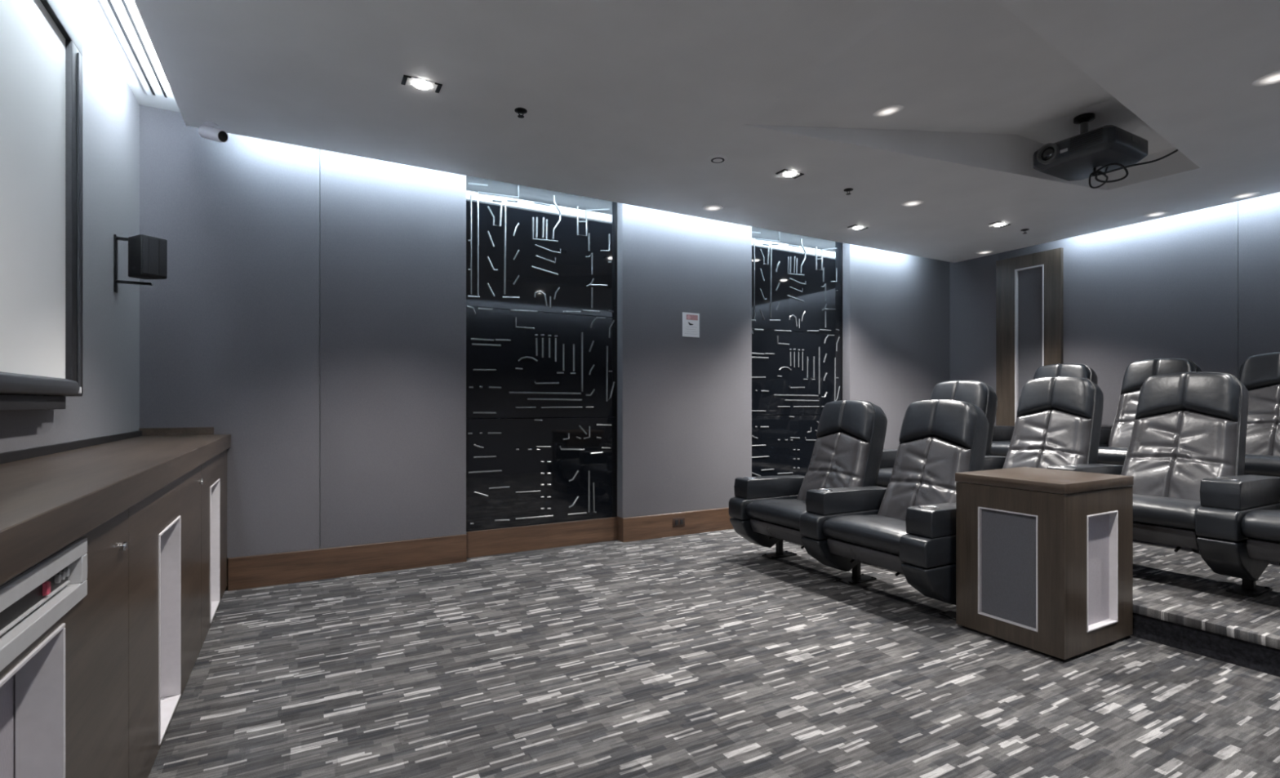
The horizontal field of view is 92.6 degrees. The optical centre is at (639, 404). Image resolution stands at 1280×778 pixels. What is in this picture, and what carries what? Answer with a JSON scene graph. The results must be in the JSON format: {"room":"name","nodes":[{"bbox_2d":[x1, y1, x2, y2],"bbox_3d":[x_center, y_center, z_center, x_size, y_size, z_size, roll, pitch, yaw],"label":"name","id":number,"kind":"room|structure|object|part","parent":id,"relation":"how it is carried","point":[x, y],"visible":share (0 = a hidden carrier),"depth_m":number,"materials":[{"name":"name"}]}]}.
{"room":"home theater","nodes":[
{"label":"home theater","id":0,"kind":"room"},
{"bbox_2d":[0,0,139,453],"bbox_3d":[-1.772,-0.500,1.366,0.120,3.300,5.405,0,0,-29],"label":"wall","id":1,"kind":"structure","parent":0,"point":[108,404],"depth_m":2.94,"materials":[{"name":"paint"}]},
{"bbox_2d":[0,0,82,410],"bbox_3d":[-1.676,-0.711,1.426,0.105,1.458,2.138,0,0,-29],"label":"projection screen","id":2,"kind":"object","parent":1,"relation":"attached to","point":[41,42],"visible":1,"depth_m":2.03,"materials":[{"name":"white fabric"}]},
{"bbox_3d":[-1.679,-0.005,1.401,0.074,0.047,1.858,0,0,-29],"label":"rail","id":3,"kind":"part","parent":2,"relation":"part of","materials":[{"name":"black fabric"}]},
{"bbox_3d":[-1.685,-1.393,1.421,0.084,0.095,2.138,0,0,-29],"label":"frame rail","id":4,"kind":"part","parent":2,"relation":"part of","materials":[{"name":"black fabric"}]},
{"bbox_3d":[-2.171,-0.690,2.300,0.084,1.320,0.130,0,0,-29],"label":"frame rail","id":5,"kind":"part","parent":2,"relation":"part of","materials":[{"name":"black fabric"}]},
{"bbox_2d":[114,234,167,293],"bbox_3d":[-2.528,-0.710,3.100,0.246,0.290,0.132,0,0,21],"label":"wall speaker","id":6,"kind":"object","parent":1,"relation":"attached to","point":[147,255],"visible":1,"depth_m":3.04,"materials":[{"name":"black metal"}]},
{"bbox_3d":[-2.649,-0.710,3.089,0.009,0.290,0.032,0,0,-29],"label":"bracket plate","id":7,"kind":"part","parent":6,"relation":"part of","materials":[{"name":"black metal"}]},
{"bbox_3d":[-2.585,-0.838,3.124,0.142,0.012,0.032,0,0,-29],"label":"bracket arm","id":8,"kind":"part","parent":6,"relation":"part of","materials":[{"name":"black metal"}]},
{"bbox_3d":[-2.585,-0.620,3.124,0.142,0.012,0.032,0,0,-29],"label":"bracket arm","id":9,"kind":"part","parent":6,"relation":"part of","materials":[{"name":"black metal"}]},
{"bbox_2d":[142,235,166,276],"bbox_3d":[-2.423,-0.736,3.052,0.009,0.184,0.106,0,0,24],"label":"grille","id":10,"kind":"object","parent":6,"relation":"attached to","point":[153,249],"depth_m":3.04,"materials":[{"name":"black fabric"}]},
{"bbox_2d":[139,105,950,585],"bbox_3d":[0.305,-0.500,5.484,7.900,3.300,0.245,0,0,-29],"label":"wall","id":11,"kind":"structure","parent":0,"point":[309,310],"depth_m":4.20,"materials":[{"name":"paint"}]},
{"bbox_3d":[-2.549,-0.407,3.838,0.950,2.715,0.124,0,0,-29],"label":"fabric panel","id":12,"kind":"part","parent":11,"relation":"part of","materials":[{"name":"grey fabric"}]},
{"bbox_3d":[-1.716,-0.407,4.298,0.948,2.715,0.124,0,0,-29],"label":"fabric panel","id":13,"kind":"part","parent":11,"relation":"part of","materials":[{"name":"grey fabric"}]},
{"bbox_2d":[227,506,733,591],"bbox_3d":[-0.202,0.970,5.128,5.408,0.360,0.136,0,0,-29],"label":"baseboard","id":14,"kind":"structure","parent":11,"relation":"attached to","point":[295,566],"depth_m":4.40,"materials":[{"name":"brown wood"}]},
{"bbox_2d":[466,175,617,531],"bbox_3d":[-0.759,-0.393,4.877,1.283,2.695,0.029,0,0,-29],"label":"glass panel","id":15,"kind":"object","parent":11,"relation":"attached to","point":[531,251],"visible":0.93,"depth_m":4.83,"materials":[{"name":"black glass"}]},
{"bbox_3d":[-0.760,-1.237,4.877,1.249,1.006,0.012,0,0,-29],"label":"glass pane","id":16,"kind":"part","parent":15,"relation":"part of","materials":[{"name":"black glass"}]},
{"bbox_3d":[-0.760,-0.312,4.877,1.249,0.836,0.012,0,0,-29],"label":"glass pane","id":17,"kind":"part","parent":15,"relation":"part of","materials":[{"name":"black glass"}]},
{"bbox_3d":[-0.760,0.532,4.877,1.249,0.845,0.012,0,0,-29],"label":"glass pane","id":18,"kind":"part","parent":15,"relation":"part of","materials":[{"name":"black glass"}]},
{"bbox_2d":[672,516,684,526],"bbox_3d":[0.341,1.030,5.346,0.124,0.076,0.008,0,0,-29],"label":"floor outlet","id":19,"kind":"object","parent":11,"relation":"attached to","point":[677,522],"visible":1,"depth_m":5.34,"materials":[{"name":"black plastic"}]},
{"bbox_3d":[0.424,-0.407,5.481,1.370,2.715,0.124,0,0,-29],"label":"fabric panel","id":20,"kind":"part","parent":11,"relation":"part of","materials":[{"name":"grey fabric"}]},
{"bbox_2d":[682,311,699,337],"bbox_3d":[0.453,-0.704,5.424,0.180,0.213,0.003,0,0,-29],"label":"paper notice","id":21,"kind":"object","parent":11,"relation":"attached to","point":[691,321],"visible":1,"depth_m":5.42,"materials":[{"name":"white paper"}]},
{"bbox_2d":[751,226,842,476],"bbox_3d":[1.573,-0.418,6.166,1.299,2.644,0.029,0,0,-29],"label":"glass panel","id":22,"kind":"object","parent":11,"relation":"attached to","point":[797,280],"visible":0.79,"depth_m":6.13,"materials":[{"name":"black glass"}]},
{"bbox_3d":[1.573,0.450,6.166,1.265,0.680,0.012,0,0,-29],"label":"glass pane","id":23,"kind":"part","parent":22,"relation":"part of","materials":[{"name":"black glass"}]},
{"bbox_3d":[1.573,-1.237,6.166,1.265,1.006,0.012,0,0,-29],"label":"glass pane","id":24,"kind":"part","parent":22,"relation":"part of","materials":[{"name":"black glass"}]},
{"bbox_3d":[1.573,-0.312,6.166,1.265,0.836,0.012,0,0,-29],"label":"glass pane","id":25,"kind":"part","parent":22,"relation":"part of","materials":[{"name":"black glass"}]},
{"bbox_3d":[2.899,-0.407,6.849,1.678,2.715,0.124,0,0,-29],"label":"fabric panel","id":26,"kind":"part","parent":11,"relation":"part of","materials":[{"name":"grey fabric"}]},
{"bbox_2d":[82,0,1279,262],"bbox_3d":[1.539,-1.930,3.253,7.900,0.640,5.505,0,0,-29],"label":"ceiling","id":27,"kind":"structure","parent":0,"point":[629,102],"depth_m":3.22,"materials":[{"name":"paint"}]},
{"bbox_2d":[99,0,175,100],"bbox_3d":[-1.870,-1.741,1.937,0.130,0.008,3.500,0,0,-29],"label":"ceiling light","id":28,"kind":"object","parent":27,"relation":"in","point":[124,16],"visible":0.94,"depth_m":2.96,"materials":[{"name":"white metal"}]},
{"bbox_2d":[198,121,228,142],"bbox_3d":[-2.451,-1.553,3.510,0.166,0.114,0.071,0,0,16],"label":"security camera","id":29,"kind":"object","parent":27,"relation":"attached to","point":[209,130],"visible":1,"depth_m":3.49,"materials":[{"name":"white plastic"}]},
{"bbox_2d":[400,75,442,93],"bbox_3d":[-1.097,-1.604,3.072,0.184,0.012,0.091,0,0,-29],"label":"recessed light","id":30,"kind":"object","parent":27,"relation":"in","point":[406,80],"visible":1,"depth_m":3.06,"materials":[{"name":"paint"}]},
{"bbox_3d":[-1.097,-1.609,3.073,0.150,0.004,0.090,0,0,-29],"label":"trim plate","id":31,"kind":"part","parent":30,"relation":"part of","materials":[{"name":"paint"}]},
{"bbox_2d":[514,107,527,118],"bbox_3d":[-0.653,-1.593,3.352,0.068,0.035,0.068,0,0,-29],"label":"sprinkler","id":32,"kind":"object","parent":27,"relation":"attached to","point":[522,111],"visible":1,"depth_m":3.34,"materials":[{"name":"black metal"}]},
{"bbox_2d":[702,204,723,211],"bbox_3d":[0.599,-1.608,5.015,0.170,0.006,0.170,0,0,-29],"label":"recessed light","id":33,"kind":"object","parent":27,"relation":"in","point":[709,207],"visible":1,"depth_m":5.00,"materials":[{"name":"white"}]},
{"bbox_2d":[708,155,727,163],"bbox_3d":[0.509,-1.603,4.006,0.124,0.015,0.124,0,0,-29],"label":"smoke detector","id":34,"kind":"object","parent":27,"relation":"attached to","point":[714,158],"visible":1,"depth_m":3.98,"materials":[{"name":"paint"}]},
{"bbox_2d":[775,168,804,178],"bbox_3d":[1.046,-1.604,4.268,0.184,0.012,0.091,0,0,-29],"label":"recessed light","id":35,"kind":"object","parent":27,"relation":"in","point":[787,173],"visible":1,"depth_m":4.26,"materials":[{"name":"paint"}]},
{"bbox_3d":[1.046,-1.609,4.269,0.150,0.004,0.090,0,0,-29],"label":"trim plate","id":36,"kind":"part","parent":35,"relation":"part of","materials":[{"name":"paint"}]},
{"bbox_2d":[843,188,853,195],"bbox_3d":[1.565,-1.593,4.590,0.068,0.035,0.068,0,0,-29],"label":"sprinkler","id":37,"kind":"object","parent":27,"relation":"attached to","point":[846,190],"visible":1,"depth_m":4.58,"materials":[{"name":"black metal"}]},
{"bbox_2d":[847,224,869,230],"bbox_3d":[1.986,-1.604,5.565,0.184,0.012,0.091,0,0,-29],"label":"recessed light","id":38,"kind":"object","parent":27,"relation":"in","point":[855,227],"visible":1,"depth_m":5.55,"materials":[{"name":"paint"}]},
{"bbox_3d":[1.986,-1.609,5.565,0.150,0.004,0.090,0,0,-29],"label":"trim plate","id":39,"kind":"part","parent":38,"relation":"part of","materials":[{"name":"paint"}]},
{"bbox_2d":[872,104,903,117],"bbox_3d":[1.446,-1.709,3.564,0.168,0.024,0.169,0,0,-23],"label":"recessed light","id":40,"kind":"object","parent":27,"relation":"in","point":[889,110],"visible":1,"depth_m":3.55,"materials":[{"name":"white"}]},
{"bbox_2d":[901,200,924,206],"bbox_3d":[2.183,-1.608,4.897,0.170,0.006,0.170,0,0,-29],"label":"recessed light","id":41,"kind":"object","parent":27,"relation":"in","point":[912,202],"visible":1,"depth_m":4.89,"materials":[{"name":"white"}]},
{"bbox_2d":[975,249,994,254],"bbox_3d":[3.654,-1.608,6.475,0.170,0.006,0.170,0,0,-29],"label":"recessed light","id":42,"kind":"object","parent":27,"relation":"in","point":[988,251],"visible":1,"depth_m":6.47,"materials":[{"name":"white"}]},
{"bbox_2d":[988,221,1010,227],"bbox_3d":[3.216,-1.604,5.468,0.184,0.012,0.091,0,0,-29],"label":"recessed light","id":43,"kind":"object","parent":27,"relation":"in","point":[997,224],"visible":1,"depth_m":5.45,"materials":[{"name":"paint"}]},
{"bbox_3d":[3.216,-1.609,5.468,0.150,0.004,0.090,0,0,-29],"label":"trim plate","id":44,"kind":"part","parent":43,"relation":"part of","materials":[{"name":"paint"}]},
{"bbox_2d":[1020,228,1029,234],"bbox_3d":[3.554,-1.593,5.643,0.068,0.035,0.068,0,0,-29],"label":"sprinkler","id":45,"kind":"object","parent":27,"relation":"attached to","point":[1024,229],"visible":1,"depth_m":5.63,"materials":[{"name":"black metal"}]},
{"bbox_2d":[1032,112,1177,188],"bbox_3d":[3.034,-1.650,4.009,0.662,0.450,0.588,0,0,-29],"label":"projector","id":46,"kind":"object","parent":27,"relation":"hanging from","point":[1108,148],"visible":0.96,"depth_m":3.92,"materials":[{"name":"black plastic"}]},
{"bbox_3d":[2.901,-1.855,3.991,0.116,0.040,0.116,0,0,-29],"label":"mount plate","id":47,"kind":"part","parent":46,"relation":"part of","materials":[{"name":"black metal"}]},
{"bbox_2d":[1142,211,1168,217],"bbox_3d":[4.369,-1.608,5.180,0.170,0.006,0.170,0,0,-29],"label":"recessed light","id":48,"kind":"object","parent":27,"relation":"in","point":[1155,214],"visible":1,"depth_m":5.17,"materials":[{"name":"white"}]},
{"bbox_2d":[1229,191,1260,199],"bbox_3d":[4.662,-1.608,4.713,0.170,0.006,0.170,0,0,-29],"label":"recessed light","id":49,"kind":"object","parent":27,"relation":"in","point":[1244,195],"visible":1,"depth_m":4.70,"materials":[{"name":"white"}]},
{"bbox_2d":[1251,70,1279,86],"bbox_3d":[3.134,-1.608,3.012,0.170,0.006,0.170,0,0,-29],"label":"recessed light","id":50,"kind":"object","parent":27,"relation":"in","point":[1273,77],"visible":1,"depth_m":3.03,"materials":[{"name":"white"}]},
{"bbox_2d":[147,528,1279,777],"bbox_3d":[1.563,1.038,3.209,7.900,0.465,5.405,0,0,-29],"label":"floor","id":51,"kind":"structure","parent":0,"point":[704,655],"depth_m":2.58,"materials":[{"name":"carpet"}]},
{"bbox_2d":[0,449,226,777],"bbox_3d":[-1.544,0.709,1.534,0.438,0.883,4.878,0,0,-29],"label":"media cabinet","id":52,"kind":"object","parent":51,"relation":"on","point":[102,638],"visible":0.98,"depth_m":1.51,"materials":[{"name":"brown wood"}]},
{"bbox_3d":[-1.050,0.761,0.999,0.070,0.677,0.385,0,0,-29],"label":"niche trim","id":53,"kind":"part","parent":52,"relation":"part of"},
{"bbox_2d":[42,581,50,595],"bbox_3d":[-1.100,0.341,1.132,0.010,0.024,0.015,0,0,-29],"label":"switch","id":54,"kind":"object","parent":52,"relation":"attached to","point":[46,584],"depth_m":1.13,"materials":[{"name":"red plastic"}]},
{"bbox_3d":[-1.130,0.339,1.187,0.008,0.016,0.016,0,0,-29],"label":"control knob","id":55,"kind":"part","parent":52,"relation":"part of","materials":[{"name":"silver metal"}]},
{"bbox_3d":[-1.142,0.339,1.208,0.008,0.016,0.016,0,0,-29],"label":"control knob","id":56,"kind":"part","parent":52,"relation":"part of","materials":[{"name":"silver metal"}]},
{"bbox_3d":[-1.062,0.695,1.063,0.020,0.846,1.282,0,0,-29],"label":"door","id":57,"kind":"part","parent":52,"relation":"part of","materials":[{"name":"brown wood"}]},
{"bbox_3d":[-1.154,0.339,1.230,0.008,0.016,0.016,0,0,-29],"label":"control knob","id":58,"kind":"part","parent":52,"relation":"part of","materials":[{"name":"silver metal"}]},
{"bbox_2d":[0,426,231,585],"bbox_3d":[-1.541,0.202,1.532,0.444,0.126,4.883,0,0,-29],"label":"countertop","id":59,"kind":"structure","parent":52,"relation":"on","point":[51,496],"depth_m":1.57,"materials":[{"name":"brown wood"}]},
{"bbox_3d":[-1.695,0.695,2.210,0.020,0.846,1.332,0,0,-29],"label":"door","id":60,"kind":"part","parent":52,"relation":"part of","materials":[{"name":"brown wood"}]},
{"bbox_3d":[-1.672,0.760,2.124,0.070,0.680,0.385,0,0,-29],"label":"niche trim","id":61,"kind":"part","parent":52,"relation":"part of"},
{"bbox_3d":[-2.286,0.695,3.279,0.020,0.846,1.105,0,0,-29],"label":"door","id":62,"kind":"part","parent":52,"relation":"part of","materials":[{"name":"brown wood"}]},
{"bbox_3d":[-2.280,0.757,3.224,0.070,0.685,0.380,0,0,-29],"label":"niche trim","id":63,"kind":"part","parent":52,"relation":"part of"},
{"bbox_2d":[728,400,887,559],"bbox_3d":[1.230,0.560,4.406,0.925,1.180,0.732,0,0,-29],"label":"recliner","id":64,"kind":"object","parent":51,"relation":"on","point":[766,511],"visible":0.8,"depth_m":4.37,"materials":[{"name":"grey leather"}]},
{"bbox_3d":[0.976,0.947,4.593,0.648,0.221,0.156,0,0,-29],"label":"panel","id":65,"kind":"part","parent":64,"relation":"part of","materials":[{"name":"grey leather"}]},
{"bbox_3d":[0.973,0.758,4.591,0.655,0.148,0.160,0,0,-29],"label":"arm panel","id":66,"kind":"part","parent":64,"relation":"part of","materials":[{"name":"grey leather"}]},
{"bbox_3d":[1.014,0.614,4.614,0.642,0.141,0.154,0,0,-29],"label":"armrest","id":67,"kind":"part","parent":64,"relation":"part of","materials":[{"name":"grey leather"}]},
{"bbox_2d":[746,498,806,529],"bbox_3d":[1.134,0.747,4.260,0.554,0.136,0.568,0,0,-29],"label":"seat cushion","id":68,"kind":"object","parent":64,"relation":"on","point":[788,513],"depth_m":4.17,"materials":[{"name":"grey leather"}]},
{"bbox_3d":[1.058,1.141,4.638,0.260,0.019,0.110,0,0,-29],"label":"plate","id":69,"kind":"part","parent":64,"relation":"part of","materials":[{"name":"black metal"}]},
{"bbox_2d":[796,431,869,501],"bbox_3d":[1.376,0.495,4.394,0.279,0.585,0.554,0,0,-29],"label":"cushion","id":70,"kind":"object","parent":64,"relation":"on","point":[838,459],"depth_m":4.35,"materials":[{"name":"grey leather"}]},
{"bbox_3d":[1.489,0.405,4.456,0.424,0.870,0.570,0,0,-29],"label":"backrest","id":71,"kind":"part","parent":64,"relation":"part of","materials":[{"name":"grey leather"}]},
{"bbox_2d":[800,399,989,620],"bbox_3d":[1.625,0.560,3.692,0.925,1.180,0.895,0,0,-29],"label":"recliner","id":72,"kind":"object","parent":51,"relation":"on","point":[907,526],"visible":0.94,"depth_m":3.65,"materials":[{"name":"grey leather"}]},
{"bbox_3d":[1.332,0.947,3.950,0.648,0.221,0.156,0,0,-29],"label":"panel","id":73,"kind":"part","parent":72,"relation":"part of","materials":[{"name":"grey leather"}]},
{"bbox_3d":[1.329,0.758,3.948,0.655,0.148,0.160,0,0,-29],"label":"arm panel","id":74,"kind":"part","parent":72,"relation":"part of","materials":[{"name":"grey leather"}]},
{"bbox_3d":[1.369,0.614,3.970,0.642,0.141,0.154,0,0,-29],"label":"armrest","id":75,"kind":"part","parent":72,"relation":"part of","materials":[{"name":"grey leather"}]},
{"bbox_3d":[1.414,1.141,3.995,0.260,0.019,0.110,0,0,-29],"label":"plate","id":76,"kind":"part","parent":72,"relation":"part of","materials":[{"name":"black metal"}]},
{"bbox_2d":[822,514,907,554],"bbox_3d":[1.489,0.747,3.617,0.554,0.136,0.568,0,0,-29],"label":"seat cushion","id":77,"kind":"object","parent":72,"relation":"on","point":[884,532],"depth_m":3.52,"materials":[{"name":"grey leather"}]},
{"bbox_2d":[877,436,971,519],"bbox_3d":[1.731,0.495,3.751,0.279,0.585,0.554,0,0,-29],"label":"cushion","id":78,"kind":"object","parent":72,"relation":"on","point":[924,469],"depth_m":3.74,"materials":[{"name":"grey leather"}]},
{"bbox_3d":[1.684,0.758,3.304,0.655,0.148,0.160,0,0,-29],"label":"arm panel","id":79,"kind":"part","parent":72,"relation":"part of","materials":[{"name":"grey leather"}]},
{"bbox_3d":[1.687,0.947,3.306,0.648,0.221,0.156,0,0,-29],"label":"panel","id":80,"kind":"part","parent":72,"relation":"part of","materials":[{"name":"grey leather"}]},
{"bbox_3d":[1.725,0.614,3.327,0.642,0.141,0.154,0,0,-29],"label":"armrest","id":81,"kind":"part","parent":72,"relation":"part of","materials":[{"name":"grey leather"}]},
{"bbox_3d":[1.844,0.405,3.813,0.424,0.870,0.570,0,0,-29],"label":"backrest","id":82,"kind":"part","parent":72,"relation":"part of","materials":[{"name":"grey leather"}]},
{"bbox_3d":[1.769,1.141,3.352,0.260,0.019,0.110,0,0,-29],"label":"plate","id":83,"kind":"part","parent":72,"relation":"part of","materials":[{"name":"black metal"}]},
{"bbox_2d":[876,380,997,487],"bbox_3d":[2.316,0.395,4.921,0.925,1.180,0.732,0,0,-29],"label":"recliner","id":84,"kind":"object","parent":51,"relation":"on","point":[980,393],"visible":0.13,"depth_m":4.84,"materials":[{"name":"grey leather"}]},
{"bbox_2d":[876,468,893,486],"bbox_3d":[2.220,0.582,4.775,0.554,0.136,0.568,0,0,-29],"label":"seat cushion","id":85,"kind":"object","parent":84,"relation":"on","point":[884,475],"depth_m":4.79,"materials":[{"name":"grey leather"}]},
{"bbox_3d":[2.100,0.449,5.128,0.642,0.141,0.154,0,0,-29],"label":"armrest","id":86,"kind":"part","parent":84,"relation":"part of","materials":[{"name":"grey leather"}]},
{"bbox_3d":[2.575,0.240,4.971,0.424,0.870,0.570,0,0,-29],"label":"backrest","id":87,"kind":"part","parent":84,"relation":"part of","materials":[{"name":"grey leather"}]},
{"bbox_2d":[982,376,1103,470],"bbox_3d":[2.672,0.395,4.277,0.925,1.180,0.732,0,0,-29],"label":"recliner","id":88,"kind":"object","parent":51,"relation":"on","point":[1059,420],"visible":0.58,"depth_m":4.24,"materials":[{"name":"grey leather"}]},
{"bbox_3d":[2.456,0.449,4.485,0.642,0.141,0.154,0,0,-29],"label":"armrest","id":89,"kind":"part","parent":88,"relation":"part of","materials":[{"name":"grey leather"}]},
{"bbox_2d":[1002,409,1091,468],"bbox_3d":[2.818,0.330,4.265,0.279,0.585,0.554,0,0,-29],"label":"cushion","id":90,"kind":"object","parent":88,"relation":"on","point":[1041,438],"depth_m":4.23,"materials":[{"name":"grey leather"}]},
{"bbox_2d":[955,466,1133,659],"bbox_3d":[2.027,0.752,3.081,0.627,0.796,0.520,0,0,-29],"label":"cabinet","id":91,"kind":"object","parent":51,"relation":"on","point":[1044,557],"visible":1,"depth_m":2.91,"materials":[{"name":"brown wood"}]},
{"bbox_3d":[1.764,0.778,2.933,0.022,0.534,0.283,0,0,-29],"label":"niche trim","id":92,"kind":"part","parent":91,"relation":"part of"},
{"bbox_3d":[2.163,0.777,2.881,0.281,0.535,0.036,0,0,-29],"label":"niche trim","id":93,"kind":"part","parent":91,"relation":"part of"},
{"bbox_2d":[990,363,1097,456],"bbox_3d":[3.607,0.215,5.583,0.925,1.180,0.732,0,0,-29],"label":"recliner","id":94,"kind":"object","parent":51,"relation":"on","point":[1002,437],"visible":0.06,"depth_m":5.58,"materials":[{"name":"grey leather"}]},
{"bbox_2d":[990,441,1010,456],"bbox_3d":[3.511,0.402,5.437,0.554,0.136,0.568,0,0,-29],"label":"seat cushion","id":95,"kind":"object","parent":94,"relation":"on","point":[997,448],"depth_m":5.45,"materials":[{"name":"grey leather"}]},
{"bbox_3d":[3.350,0.413,5.768,0.655,0.148,0.160,0,0,-29],"label":"arm panel","id":96,"kind":"part","parent":94,"relation":"part of","materials":[{"name":"grey leather"}]},
{"bbox_3d":[3.391,0.269,5.790,0.642,0.141,0.154,0,0,-29],"label":"armrest","id":97,"kind":"part","parent":94,"relation":"part of","materials":[{"name":"grey leather"}]},
{"bbox_3d":[3.866,0.060,5.633,0.424,0.870,0.570,0,0,-29],"label":"backrest","id":98,"kind":"part","parent":94,"relation":"part of","materials":[{"name":"grey leather"}]},
{"bbox_2d":[1046,372,1248,555],"bbox_3d":[3.027,0.395,3.634,0.925,1.180,0.732,0,0,-29],"label":"recliner","id":99,"kind":"object","parent":51,"relation":"on","point":[1188,428],"visible":0.76,"depth_m":3.55,"materials":[{"name":"grey leather"}]},
{"bbox_3d":[2.811,0.449,3.842,0.642,0.141,0.154,0,0,-29],"label":"armrest","id":100,"kind":"part","parent":99,"relation":"part of","materials":[{"name":"grey leather"}]},
{"bbox_2d":[1133,493,1200,529],"bbox_3d":[2.931,0.582,3.488,0.554,0.136,0.568,0,0,-29],"label":"seat cushion","id":101,"kind":"object","parent":99,"relation":"on","point":[1173,510],"depth_m":3.26,"materials":[{"name":"grey leather"}]},
{"bbox_2d":[1121,410,1238,501],"bbox_3d":[3.173,0.330,3.622,0.279,0.585,0.554,0,0,-29],"label":"cushion","id":102,"kind":"object","parent":99,"relation":"on","point":[1169,453],"depth_m":3.59,"materials":[{"name":"grey leather"}]},
{"bbox_3d":[3.286,0.240,3.684,0.424,0.870,0.570,0,0,-29],"label":"backrest","id":103,"kind":"part","parent":99,"relation":"part of","materials":[{"name":"grey leather"}]},
{"bbox_2d":[1097,358,1202,465],"bbox_3d":[3.963,0.215,4.940,0.925,1.180,0.732,0,0,-29],"label":"recliner","id":104,"kind":"object","parent":51,"relation":"on","point":[1113,444],"visible":0.31,"depth_m":5.04,"materials":[{"name":"grey leather"}]},
{"bbox_3d":[3.747,0.269,5.147,0.642,0.141,0.154,0,0,-29],"label":"armrest","id":105,"kind":"part","parent":104,"relation":"part of","materials":[{"name":"grey leather"}]},
{"bbox_2d":[1097,446,1128,465],"bbox_3d":[3.867,0.402,4.794,0.554,0.136,0.568,0,0,-29],"label":"seat cushion","id":106,"kind":"object","parent":104,"relation":"on","point":[1106,455],"depth_m":4.70,"materials":[{"name":"grey leather"}]},
{"bbox_2d":[1106,390,1140,447],"bbox_3d":[4.109,0.150,4.927,0.279,0.585,0.554,0,0,-29],"label":"cushion","id":107,"kind":"object","parent":104,"relation":"on","point":[1119,436],"depth_m":5.07,"materials":[{"name":"grey leather"}]},
{"bbox_2d":[1195,474,1279,597],"bbox_3d":[3.422,0.395,2.920,0.925,1.180,0.895,0,0,-29],"label":"recliner","id":108,"kind":"object","parent":51,"relation":"on","point":[1237,517],"visible":1,"depth_m":3.03,"materials":[{"name":"grey leather"}]},
{"bbox_3d":[3.130,0.782,3.178,0.648,0.221,0.156,0,0,-29],"label":"panel","id":109,"kind":"part","parent":108,"relation":"part of","materials":[{"name":"grey leather"}]},
{"bbox_3d":[3.126,0.593,3.176,0.655,0.148,0.160,0,0,-29],"label":"arm panel","id":110,"kind":"part","parent":108,"relation":"part of","materials":[{"name":"grey leather"}]},
{"bbox_3d":[3.167,0.449,3.199,0.642,0.141,0.154,0,0,-29],"label":"armrest","id":111,"kind":"part","parent":108,"relation":"part of","materials":[{"name":"grey leather"}]},
{"bbox_3d":[3.212,0.976,3.223,0.260,0.019,0.110,0,0,-29],"label":"plate","id":112,"kind":"part","parent":108,"relation":"part of","materials":[{"name":"black metal"}]},
{"bbox_2d":[1240,509,1279,542],"bbox_3d":[3.287,0.582,2.845,0.554,0.136,0.568,0,0,-29],"label":"seat cushion","id":113,"kind":"object","parent":108,"relation":"on","point":[1260,524],"depth_m":2.92,"materials":[{"name":"grey leather"}]},
{"bbox_2d":[1238,351,1279,476],"bbox_3d":[4.358,0.215,4.225,0.925,1.180,0.895,0,0,-29],"label":"recliner","id":114,"kind":"object","parent":51,"relation":"on","point":[1260,374],"visible":0.42,"depth_m":4.34,"materials":[{"name":"grey leather"}]},
{"bbox_2d":[1244,453,1279,476],"bbox_3d":[4.222,0.402,4.150,0.554,0.136,0.568,0,0,-29],"label":"seat cushion","id":115,"kind":"object","parent":114,"relation":"on","point":[1263,464],"depth_m":3.96,"materials":[{"name":"grey leather"}]},
{"bbox_2d":[1245,384,1279,455],"bbox_3d":[4.464,0.150,4.284,0.279,0.585,0.554,0,0,-29],"label":"cushion","id":116,"kind":"object","parent":114,"relation":"on","point":[1263,428],"depth_m":4.33,"materials":[{"name":"grey leather"}]},
{"bbox_2d":[950,192,1279,429],"bbox_3d":[4.910,-0.500,5.059,0.150,3.300,5.405,0,0,-29],"label":"wall","id":117,"kind":"structure","parent":0,"point":[1202,286],"depth_m":5.47,"materials":[{"name":"paint"}]},
{"bbox_3d":[3.793,-0.390,6.957,0.031,2.750,0.590,0,0,-29],"label":"fabric panel","id":118,"kind":"part","parent":117,"relation":"part of","materials":[{"name":"grey fabric"}]},
{"bbox_2d":[995,247,1063,426],"bbox_3d":[4.060,-0.379,6.391,0.048,2.367,0.650,0,0,-29],"label":"door","id":119,"kind":"structure","parent":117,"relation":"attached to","point":[1029,288],"depth_m":6.43,"materials":[{"name":"brown wood"}]},
{"bbox_3d":[4.067,-0.363,6.373,0.042,2.127,0.289,0,0,-29],"label":"niche trim","id":120,"kind":"part","parent":119,"relation":"part of","materials":[{"name":"white paint"}]},
{"bbox_3d":[5.198,-0.390,4.416,0.031,2.750,1.298,0,0,-29],"label":"fabric panel","id":121,"kind":"part","parent":117,"relation":"part of","materials":[{"name":"grey fabric"}]}
]}

